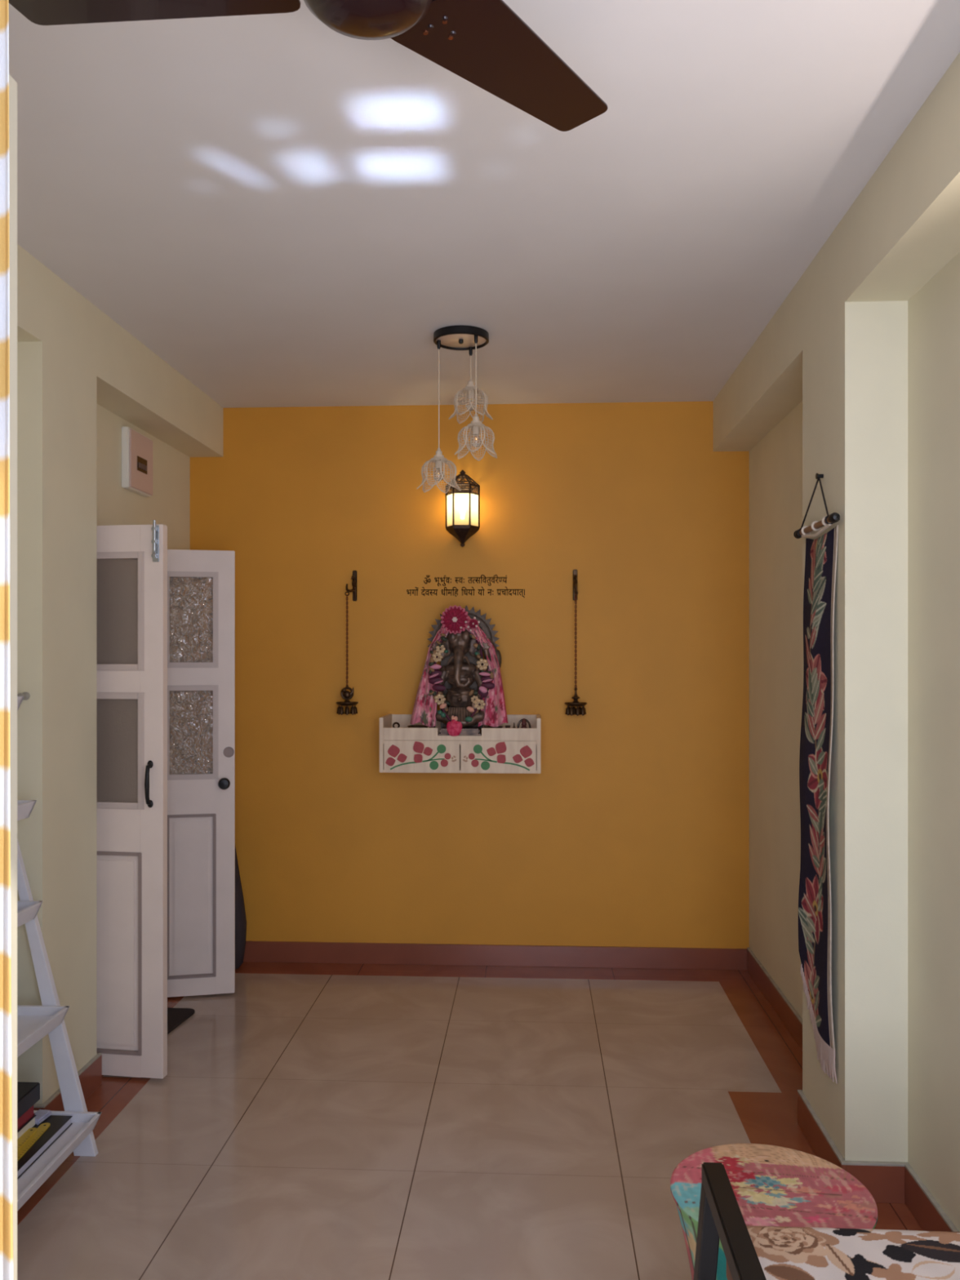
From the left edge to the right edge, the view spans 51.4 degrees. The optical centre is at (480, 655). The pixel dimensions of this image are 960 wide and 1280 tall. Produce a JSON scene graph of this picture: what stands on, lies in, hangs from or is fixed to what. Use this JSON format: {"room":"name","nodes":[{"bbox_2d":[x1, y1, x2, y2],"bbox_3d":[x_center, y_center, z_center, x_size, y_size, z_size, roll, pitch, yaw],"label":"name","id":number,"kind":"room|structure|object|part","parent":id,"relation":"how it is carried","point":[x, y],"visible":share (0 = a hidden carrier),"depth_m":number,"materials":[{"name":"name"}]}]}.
{"room":"living room","nodes":[
{"label":"living room","id":0,"kind":"room"},
{"bbox_2d":[17,244,223,1104],"bbox_3d":[-1.538,0.143,2.701,0.317,2.717,4.428,0,0,3],"label":"wall","id":1,"kind":"structure","parent":0,"point":[82,378],"depth_m":3.29,"materials":[{"name":"beige paint"}]},
{"bbox_2d":[17,692,30,700],"bbox_3d":[-1.411,0.127,3.080,0.026,0.025,0.041,0,0,3],"label":"coat hook","id":2,"kind":"object","parent":1,"relation":"attached to","point":[26,695],"visible":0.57,"depth_m":3.09,"materials":[{"name":"beige"}]},
{"bbox_2d":[33,1053,102,1111],"bbox_3d":[-1.454,1.447,2.750,0.180,0.108,4.295,0,0,3],"label":"baseboard","id":3,"kind":"structure","parent":1,"relation":"attached to","point":[90,1075],"depth_m":3.37,"materials":[{"name":"brown tile"}]},
{"bbox_2d":[97,520,167,1079],"bbox_3d":[-1.310,0.508,3.538,0.395,1.963,0.076,0,0,9],"label":"door leaf","id":4,"kind":"structure","parent":1,"relation":"in","point":[132,559],"depth_m":3.53,"materials":[{"name":"white paint"}]},
{"bbox_3d":[-1.301,1.054,3.554,0.212,0.705,0.026,0,0,9],"label":"panel","id":5,"kind":"part","parent":4,"relation":"part of","materials":[{"name":"white paint"}]},
{"bbox_3d":[-1.301,0.338,3.554,0.212,0.382,0.006,0,0,9],"label":"glass pane","id":6,"kind":"part","parent":4,"relation":"part of","materials":[{"name":"beige"}]},
{"bbox_3d":[-1.301,-0.155,3.554,0.212,0.390,0.006,0,0,9],"label":"glass pane","id":7,"kind":"part","parent":4,"relation":"part of","materials":[{"name":"beige"}]},
{"bbox_3d":[-1.301,1.054,3.554,0.224,0.717,0.042,0,0,9],"label":"panel moulding","id":8,"kind":"part","parent":4,"relation":"part of","materials":[{"name":"beige wood"}]},
{"bbox_3d":[-1.162,0.454,3.496,0.021,0.167,0.037,0,0,9],"label":"pull handle","id":9,"kind":"part","parent":4,"relation":"part of","materials":[{"name":"black metal"}]},
{"bbox_2d":[121,426,152,497],"bbox_3d":[-1.445,-0.813,4.219,0.041,0.250,0.250,0,0,3],"label":"box","id":10,"kind":"object","parent":1,"relation":"attached to","point":[136,448],"visible":1,"depth_m":4.16,"materials":[{"name":"white plastic"}]},
{"bbox_2d":[138,462,146,471],"bbox_3d":[-1.426,-0.797,4.220,0.004,0.022,0.084,0,0,3],"label":"switch","id":11,"kind":"object","parent":10,"relation":"attached to","point":[142,465],"depth_m":4.22,"materials":[{"name":"brown plastic"}]},
{"bbox_2d":[167,549,235,997],"bbox_3d":[-1.269,0.515,4.360,0.383,1.950,0.085,0,0,-11],"label":"door leaf","id":12,"kind":"structure","parent":1,"relation":"in","point":[201,584],"depth_m":4.38,"materials":[{"name":"white paint"}]},
{"bbox_3d":[-1.267,1.054,4.382,0.200,0.705,0.026,0,0,-11],"label":"panel","id":13,"kind":"part","parent":12,"relation":"part of","materials":[{"name":"white paint"}]},
{"bbox_3d":[-1.267,0.338,4.382,0.200,0.382,0.006,0,0,-11],"label":"glass pane","id":14,"kind":"part","parent":12,"relation":"part of","materials":[{"name":"clear glass"}]},
{"bbox_3d":[-1.267,-0.155,4.382,0.200,0.390,0.006,0,0,-11],"label":"glass pane","id":15,"kind":"part","parent":12,"relation":"part of","materials":[{"name":"clear glass"}]},
{"bbox_3d":[-1.267,1.054,4.382,0.212,0.717,0.042,0,0,-11],"label":"panel moulding","id":16,"kind":"part","parent":12,"relation":"part of","materials":[{"name":"beige wood"}]},
{"bbox_3d":[-1.120,0.562,4.371,0.051,0.051,0.048,0,0,-11],"label":"door knob","id":17,"kind":"part","parent":12,"relation":"part of","materials":[{"name":"black metal"}]},
{"bbox_2d":[17,973,781,1279],"bbox_3d":[-0.014,1.562,1.603,4.600,0.120,6.800,0,0,3],"label":"floor","id":18,"kind":"structure","parent":0,"point":[297,1126],"depth_m":3.12,"materials":[{"name":"beige tile"}]},
{"bbox_2d":[17,696,102,1211],"bbox_3d":[-1.345,0.792,2.673,0.397,1.420,0.693,0,0,3],"label":"ladder shelf","id":19,"kind":"object","parent":18,"relation":"on","point":[34,1023],"visible":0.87,"depth_m":2.98,"materials":[{"name":"white paint"}]},
{"bbox_2d":[17,696,24,711],"bbox_3d":[-1.462,0.149,2.666,0.156,0.052,0.667,0,0,3],"label":"tray","id":20,"kind":"object","parent":19,"relation":"on","point":[20,699],"depth_m":2.98,"materials":[{"name":"white paint"}]},
{"bbox_2d":[17,800,36,821],"bbox_3d":[-1.444,0.461,2.665,0.194,0.052,0.667,0,0,3],"label":"tray","id":21,"kind":"object","parent":19,"relation":"on","point":[24,807],"depth_m":2.95,"materials":[{"name":"white paint"}]},
{"bbox_2d":[17,900,42,927],"bbox_3d":[-1.434,0.763,2.664,0.213,0.052,0.667,0,0,3],"label":"tray","id":22,"kind":"object","parent":19,"relation":"on","point":[27,910],"depth_m":2.96,"materials":[{"name":"white paint"}]},
{"bbox_2d":[17,1004,69,1057],"bbox_3d":[-1.393,1.076,2.662,0.295,0.052,0.667,0,0,3],"label":"tray","id":23,"kind":"object","parent":19,"relation":"on","point":[34,1023],"depth_m":2.92,"materials":[{"name":"white paint"}]},
{"bbox_2d":[17,1115,72,1179],"bbox_3d":[-1.297,1.378,2.734,0.156,0.024,0.460,0,0,3],"label":"book","id":24,"kind":"object","parent":19,"relation":"on","point":[59,1124],"visible":0.37,"depth_m":2.82,"materials":[{"name":"black paper"}]},
{"bbox_2d":[17,1122,50,1161],"bbox_3d":[-1.261,1.363,2.699,0.029,0.005,0.414,0,0,0],"label":"ruler","id":25,"kind":"object","parent":24,"relation":"on","point":[42,1127],"visible":0.65,"depth_m":2.80,"materials":[{"name":"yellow plastic"}]},
{"bbox_2d":[17,1127,36,1151],"bbox_3d":[-1.284,1.359,2.660,0.028,0.005,0.414,0,0,1],"label":"ruler","id":26,"kind":"object","parent":25,"relation":"on","point":[29,1132],"visible":0.62,"depth_m":2.81,"materials":[{"name":"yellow plastic"}]},
{"bbox_2d":[34,1109,51,1124],"bbox_3d":[-1.296,1.357,2.932,0.044,0.016,0.070,0,0,9],"label":"pouch","id":27,"kind":"object","parent":24,"relation":"on","point":[42,1114],"visible":0.76,"depth_m":2.93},
{"bbox_3d":[-1.338,0.792,3.008,0.376,1.420,0.022,0,0,3],"label":"rail","id":28,"kind":"part","parent":19,"relation":"part of","materials":[{"name":"white paint"}]},
{"bbox_2d":[17,1110,102,1211],"bbox_3d":[-1.344,1.391,2.660,0.393,0.052,0.667,0,0,3],"label":"tray","id":29,"kind":"object","parent":19,"relation":"on","point":[83,1122],"depth_m":2.78,"materials":[{"name":"white paint"}]},
{"bbox_3d":[-1.456,1.378,2.722,0.150,0.024,0.360,0,0,3],"label":"book","id":30,"kind":"object","parent":19,"relation":"on","visible":0},
{"bbox_2d":[17,1115,36,1139],"bbox_3d":[-1.372,1.350,2.738,0.150,0.030,0.330,0,0,3],"label":"book","id":31,"kind":"object","parent":30,"relation":"on","point":[30,1123],"visible":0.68,"depth_m":2.85,"materials":[{"name":"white paper"}]},
{"bbox_2d":[17,1105,35,1130],"bbox_3d":[-1.373,1.317,2.748,0.146,0.035,0.310,0,0,3],"label":"book","id":32,"kind":"object","parent":31,"relation":"on","point":[28,1113],"visible":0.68,"depth_m":2.85,"materials":[{"name":"red paper"}]},
{"bbox_2d":[17,1081,39,1119],"bbox_3d":[-1.369,1.272,2.753,0.156,0.052,0.330,0,0,3],"label":"box","id":33,"kind":"object","parent":32,"relation":"on","point":[28,1093],"visible":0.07,"depth_m":2.86,"materials":[{"name":"black cardboard"}]},
{"bbox_2d":[167,1008,195,1034],"bbox_3d":[-1.462,1.496,4.069,0.521,0.008,0.320,0,0,3],"label":"doormat","id":34,"kind":"object","parent":18,"relation":"on","point":[175,1016],"visible":0.24,"depth_m":4.13,"materials":[{"name":"black fabric"}]},
{"bbox_2d":[670,1143,877,1279],"bbox_3d":[0.588,1.292,2.016,0.400,0.420,0.400,0,0,-14],"label":"stool","id":35,"kind":"object","parent":18,"relation":"on","point":[772,1185],"visible":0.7,"depth_m":2.02,"materials":[{"name":"multicoloured fabric"}]},
{"bbox_2d":[693,1162,959,1279],"bbox_3d":[0.694,1.187,1.392,0.760,0.631,0.715,0,0,3],"label":"armchair","id":36,"kind":"object","parent":18,"relation":"on","point":[751,1252],"visible":1,"depth_m":1.64,"materials":[{"name":"multicoloured fabric"}]},
{"bbox_3d":[0.370,1.204,1.699,0.081,0.596,0.037,0,0,3],"label":"leg","id":37,"kind":"part","parent":36,"relation":"part of","materials":[{"name":"black wood"}]},
{"bbox_3d":[0.382,0.889,1.384,0.037,0.037,0.665,0,0,3],"label":"armrest","id":38,"kind":"part","parent":36,"relation":"part of","materials":[{"name":"black wood"}]},
{"bbox_2d":[190,400,749,948],"bbox_3d":[0.164,0.143,4.911,4.600,2.717,0.170,0,0,3],"label":"wall","id":39,"kind":"structure","parent":0,"point":[633,828],"depth_m":4.83,"materials":[{"name":"yellow paint"}]},
{"bbox_2d":[336,570,358,715],"bbox_3d":[-0.638,-0.063,4.805,0.108,0.700,0.129,0,0,3],"label":"lamp","id":40,"kind":"object","parent":39,"relation":"hanging from","point":[347,695],"visible":1,"depth_m":4.79,"materials":[{"name":"black metal"}]},
{"bbox_3d":[-0.638,0.229,4.794,0.108,0.034,0.108,0,0,3],"label":"oil dish","id":41,"kind":"part","parent":40,"relation":"part of","materials":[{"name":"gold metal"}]},
{"bbox_3d":[-0.638,-0.067,4.794,0.009,0.450,0.009,0,0,-42],"label":"chain","id":42,"kind":"part","parent":40,"relation":"part of","materials":[{"name":"brown metal"}]},
{"bbox_2d":[379,714,540,773],"bbox_3d":[-0.084,0.411,4.690,0.737,0.251,0.297,0,0,3],"label":"shelf","id":43,"kind":"object","parent":39,"relation":"attached to","point":[403,748],"visible":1,"depth_m":4.55,"materials":[{"name":"white wood"}]},
{"bbox_3d":[-0.443,0.411,4.709,0.018,0.251,0.297,0,0,3],"label":"panel","id":44,"kind":"part","parent":43,"relation":"part of","materials":[{"name":"white wood"}]},
{"bbox_2d":[392,721,399,727],"bbox_3d":[-0.389,0.350,4.628,0.028,0.080,0.028,0,0,-41],"label":"idol","id":45,"kind":"object","parent":43,"relation":"on","point":[396,722],"visible":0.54,"depth_m":4.62,"materials":[{"name":"brown metal"}]},
{"bbox_2d":[407,724,428,727],"bbox_3d":[-0.288,0.358,4.622,0.100,0.062,0.100,0,0,3],"label":"bowl","id":46,"kind":"object","parent":43,"relation":"on","point":[411,726],"visible":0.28,"depth_m":4.65,"materials":[{"name":"brown metal"}]},
{"bbox_3d":[-0.259,0.464,4.686,0.347,0.140,0.264,0,0,3],"label":"drawer","id":47,"kind":"part","parent":43,"relation":"part of","materials":[{"name":"white wood"}]},
{"bbox_2d":[446,715,462,736],"bbox_3d":[-0.117,0.323,4.550,0.071,0.096,0.042,0,0,3],"label":"lotus","id":48,"kind":"object","parent":43,"relation":"on","point":[454,727],"visible":1,"depth_m":4.54,"materials":[{"name":"plant"}]},
{"bbox_3d":[-0.092,0.360,4.551,0.701,0.057,0.014,0,0,3],"label":"rail","id":49,"kind":"part","parent":43,"relation":"part of","materials":[{"name":"white wood"}]},
{"bbox_3d":[-0.077,0.412,4.832,0.701,0.249,0.013,0,0,3],"label":"panel","id":50,"kind":"part","parent":43,"relation":"part of","materials":[{"name":"white wood"}]},
{"bbox_2d":[427,604,501,735],"bbox_3d":[-0.078,0.076,4.648,0.354,0.627,0.205,0,0,3],"label":"idol","id":51,"kind":"object","parent":43,"relation":"on","point":[460,675],"visible":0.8,"depth_m":4.62,"materials":[{"name":"brown metal"}]},
{"bbox_2d":[409,604,507,727],"bbox_3d":[-0.102,0.052,4.627,0.459,0.564,0.147,0,0,3],"label":"scarf","id":52,"kind":"object","parent":51,"relation":"on","point":[455,620],"visible":0.98,"depth_m":4.62,"materials":[{"name":"pink fabric"}]},
{"bbox_3d":[-0.046,-0.142,4.566,0.093,0.067,0.011,0,0,3],"label":"pearl trim","id":53,"kind":"part","parent":52,"relation":"part of","materials":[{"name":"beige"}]},
{"bbox_2d":[428,632,495,723],"bbox_3d":[-0.086,0.104,4.584,0.310,0.420,0.075,0,0,3],"label":"flower garland","id":54,"kind":"object","parent":51,"relation":"hanging from","point":[435,674],"visible":1,"depth_m":4.59,"materials":[{"name":"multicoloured plant"}]},
{"bbox_3d":[-0.197,0.009,4.600,0.050,0.049,0.018,0,0,3],"label":"shell flower","id":55,"kind":"part","parent":54,"relation":"part of","materials":[{"name":"beige"}]},
{"bbox_3d":[-0.183,0.203,4.574,0.052,0.051,0.018,0,0,3],"label":"shell flower","id":56,"kind":"part","parent":54,"relation":"part of","materials":[{"name":"beige"}]},
{"bbox_3d":[-0.182,-0.028,4.599,0.045,0.043,0.016,0,0,3],"label":"shell flower","id":57,"kind":"part","parent":54,"relation":"part of","materials":[{"name":"beige"}]},
{"bbox_3d":[-0.040,0.173,4.594,0.023,0.027,0.015,0,0,-16],"label":"dried flower","id":58,"kind":"part","parent":54,"relation":"part of","materials":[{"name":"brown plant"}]},
{"bbox_3d":[-0.023,0.203,4.566,0.037,0.036,0.014,0,0,3],"label":"shell flower","id":59,"kind":"part","parent":54,"relation":"part of","materials":[{"name":"beige"}]},
{"bbox_3d":[-0.001,0.225,4.559,0.052,0.051,0.018,0,0,3],"label":"shell flower","id":60,"kind":"part","parent":54,"relation":"part of","materials":[{"name":"beige"}]},
{"bbox_3d":[0.012,0.043,4.584,0.056,0.054,0.020,0,0,3],"label":"shell flower","id":61,"kind":"part","parent":54,"relation":"part of","materials":[{"name":"beige"}]},
{"bbox_3d":[0.054,0.095,4.589,0.019,0.033,0.016,0,0,3],"label":"dried flower","id":62,"kind":"part","parent":54,"relation":"part of","materials":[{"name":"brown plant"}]},
{"bbox_2d":[484,725,502,728],"bbox_3d":[0.061,0.359,4.603,0.092,0.060,0.092,0,0,3],"label":"metal dish","id":63,"kind":"object","parent":43,"relation":"on","point":[486,726],"visible":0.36,"depth_m":4.59,"materials":[{"name":"brown metal"}]},
{"bbox_3d":[0.091,0.464,4.668,0.344,0.140,0.264,0,0,3],"label":"drawer","id":64,"kind":"part","parent":43,"relation":"part of","materials":[{"name":"white wood"}]},
{"bbox_2d":[516,718,531,728],"bbox_3d":[0.204,0.341,4.626,0.068,0.098,0.040,0,0,3],"label":"figurine","id":65,"kind":"object","parent":43,"relation":"on","point":[523,721],"visible":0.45,"depth_m":4.62,"materials":[{"name":"brown metal"}]},
{"bbox_3d":[0.275,0.411,4.670,0.018,0.251,0.297,0,0,3],"label":"panel","id":66,"kind":"part","parent":43,"relation":"part of","materials":[{"name":"white wood"}]},
{"bbox_2d":[444,469,479,546],"bbox_3d":[-0.082,-0.699,4.758,0.166,0.369,0.162,0,0,3],"label":"wall lantern","id":67,"kind":"object","parent":39,"relation":"attached to","point":[463,506],"visible":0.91,"depth_m":4.70,"materials":[{"name":"metal"}]},
{"bbox_3d":[-0.141,-0.684,4.720,0.038,0.157,0.065,0,0,3],"label":"glass pane","id":68,"kind":"part","parent":67,"relation":"part of","materials":[{"name":"white glass"}]},
{"bbox_3d":[-0.086,-0.684,4.684,0.075,0.157,0.001,0,0,3],"label":"glass pane","id":69,"kind":"part","parent":67,"relation":"part of","materials":[{"name":"white glass"}]},
{"bbox_3d":[-0.083,-0.562,4.749,0.162,0.096,0.140,0,0,3],"label":"lamp shade","id":70,"kind":"part","parent":67,"relation":"part of","materials":[{"name":"metal"}]},
{"bbox_3d":[-0.028,-0.684,4.714,0.038,0.157,0.065,0,0,3],"label":"glass pane","id":71,"kind":"part","parent":67,"relation":"part of","materials":[{"name":"white glass"}]},
{"bbox_2d":[406,574,524,597],"bbox_3d":[-0.070,-0.333,4.838,0.575,0.114,0.001,0,0,3],"label":"wall lettering","id":72,"kind":"object","parent":39,"relation":"attached to","point":[428,576],"depth_m":4.84,"materials":[{"name":"brown paint"}]},
{"bbox_2d":[243,941,746,969],"bbox_3d":[-0.072,1.451,4.832,2.717,0.099,0.013,0,0,3],"label":"baseboard","id":73,"kind":"structure","parent":39,"relation":"attached to","point":[705,958],"depth_m":4.82,"materials":[{"name":"brown tile"}]},
{"bbox_2d":[564,568,586,715],"bbox_3d":[0.457,-0.063,4.739,0.108,0.700,0.117,0,0,42],"label":"lamp","id":74,"kind":"object","parent":39,"relation":"hanging from","point":[571,711],"visible":1,"depth_m":4.73,"materials":[{"name":"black metal"}]},
{"bbox_3d":[0.454,0.229,4.735,0.108,0.034,0.108,0,0,3],"label":"oil dish","id":75,"kind":"part","parent":74,"relation":"part of","materials":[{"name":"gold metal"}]},
{"bbox_3d":[0.454,-0.061,4.735,0.009,0.460,0.009,0,0,-42],"label":"chain","id":76,"kind":"part","parent":74,"relation":"part of","materials":[{"name":"brown metal"}]},
{"bbox_2d":[8,0,959,408],"bbox_3d":[0.045,-1.290,2.701,4.600,0.150,4.600,0,0,3],"label":"ceiling","id":77,"kind":"structure","parent":0,"point":[286,210],"depth_m":2.60,"materials":[{"name":"paint"}]},
{"bbox_2d":[8,0,608,131],"bbox_3d":[-0.256,-1.056,1.385,0.925,0.317,0.994,0,0,3],"label":"ceiling fan","id":78,"kind":"object","parent":77,"relation":"hanging from","point":[485,43],"visible":1,"depth_m":1.54,"materials":[{"name":"black paint"}]},
{"bbox_3d":[-0.495,-0.979,1.461,0.432,0.004,0.190,0,1,10],"label":"blade","id":79,"kind":"part","parent":78,"relation":"part of","materials":[{"name":"brown wood"}]},
{"bbox_3d":[0.057,-0.979,1.667,0.190,0.004,0.432,-2,-1,40],"label":"blade","id":80,"kind":"part","parent":78,"relation":"part of","materials":[{"name":"brown wood"}]},
{"bbox_2d":[416,325,497,493],"bbox_3d":[-0.085,-0.919,3.782,0.303,0.591,0.314,0,0,3],"label":"pendant light","id":81,"kind":"object","parent":77,"relation":"hanging from","point":[469,338],"visible":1,"depth_m":3.75,"materials":[{"name":"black metal"}]},
{"bbox_3d":[-0.155,-0.983,3.774,0.004,0.405,0.004,0,0,3],"label":"cord","id":82,"kind":"part","parent":81,"relation":"part of","materials":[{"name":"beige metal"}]},
{"bbox_2d":[435,460,442,469],"bbox_3d":[-0.155,-0.718,3.774,0.028,0.031,0.028,0,0,3],"label":"bulb socket","id":83,"kind":"object","parent":81,"relation":"attached to","point":[438,462],"depth_m":3.76,"materials":[{"name":"beige metal"}]},
{"bbox_3d":[-0.155,-0.680,3.774,0.040,0.044,0.040,0,0,3],"label":"bulb","id":84,"kind":"part","parent":81,"relation":"part of","materials":[{"name":"clear glass"}]},
{"bbox_3d":[-0.071,-1.198,3.774,0.194,0.017,0.194,0,0,3],"label":"canopy plate","id":85,"kind":"part","parent":81,"relation":"part of","materials":[{"name":"beige wood"}]},
{"bbox_2d":[466,390,474,399],"bbox_3d":[-0.036,-1.004,3.857,0.028,0.031,0.028,0,0,3],"label":"bulb socket","id":86,"kind":"object","parent":81,"relation":"attached to","point":[468,392],"depth_m":3.85,"materials":[{"name":"beige metal"}]},
{"bbox_3d":[-0.036,-0.966,3.857,0.040,0.044,0.040,0,0,3],"label":"bulb","id":87,"kind":"part","parent":81,"relation":"part of","materials":[{"name":"clear glass"}]},
{"bbox_3d":[-0.015,-1.039,3.706,0.004,0.292,0.004,0,0,3],"label":"cord","id":88,"kind":"part","parent":81,"relation":"part of","materials":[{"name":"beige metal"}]},
{"bbox_2d":[472,426,479,435],"bbox_3d":[-0.015,-0.831,3.706,0.028,0.031,0.028,0,0,3],"label":"bulb socket","id":89,"kind":"object","parent":81,"relation":"attached to","point":[475,427],"depth_m":3.69,"materials":[{"name":"beige metal"}]},
{"bbox_3d":[-0.015,-0.793,3.706,0.040,0.044,0.040,0,0,3],"label":"bulb","id":90,"kind":"part","parent":81,"relation":"part of","materials":[{"name":"clear glass"}]},
{"bbox_2d":[713,52,959,1231],"bbox_3d":[1.139,0.143,2.556,0.354,2.717,4.428,0,0,3],"label":"wall","id":91,"kind":"structure","parent":0,"point":[853,381],"depth_m":2.75,"materials":[{"name":"beige paint"}]},
{"bbox_2d":[17,961,923,1231],"bbox_3d":[-0.191,1.501,2.628,2.717,0.001,4.428,0,0,3],"label":"trim","id":92,"kind":"structure","parent":91,"relation":"attached to","point":[771,1118],"depth_m":3.84,"materials":[{"name":"brown tile"}]},
{"bbox_2d":[235,845,246,968],"bbox_3d":[-1.230,1.143,4.780,0.224,0.714,0.145,0,0,3],"label":"bag","id":93,"kind":"object","parent":92,"relation":"on","point":[240,913],"visible":0.12,"depth_m":4.75,"materials":[{"name":"grey fabric"}]},
{"bbox_3d":[0.998,-0.383,2.970,0.017,0.017,0.338,0,0,3],"label":"rod","id":94,"kind":"part","parent":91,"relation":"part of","materials":[{"name":"brown wood"}]},
{"bbox_2d":[746,947,959,1231],"bbox_3d":[1.078,1.447,2.613,0.183,0.108,4.295,0,0,3],"label":"baseboard","id":95,"kind":"structure","parent":91,"relation":"attached to","point":[887,1182],"depth_m":2.74,"materials":[{"name":"brown tile"}]},
{"bbox_3d":[0.077,-0.778,0.747,1.928,0.036,0.035,0,0,3],"label":"curtain rod","id":96,"kind":"object","parent":91,"relation":"attached to","visible":0},
{"bbox_2d":[0,0,13,1279],"bbox_3d":[-0.468,0.343,0.783,0.120,2.258,0.307,0,0,3],"label":"striped curtain","id":97,"kind":"object","parent":96,"relation":"hanging from","point":[6,1093],"visible":1,"depth_m":0.91,"materials":[{"name":"fabric"}]},
{"bbox_3d":[-0.075,0.143,0.465,4.600,2.717,0.120,0,0,3],"label":"wall","id":98,"kind":"structure","parent":0,"visible":0},
{"bbox_2d":[8,74,17,1279],"bbox_3d":[-0.599,0.397,0.886,0.036,2.190,0.665,0,0,3],"label":"balcony door","id":99,"kind":"structure","parent":98,"relation":"in","point":[12,83],"depth_m":1.21,"materials":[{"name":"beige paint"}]}
]}

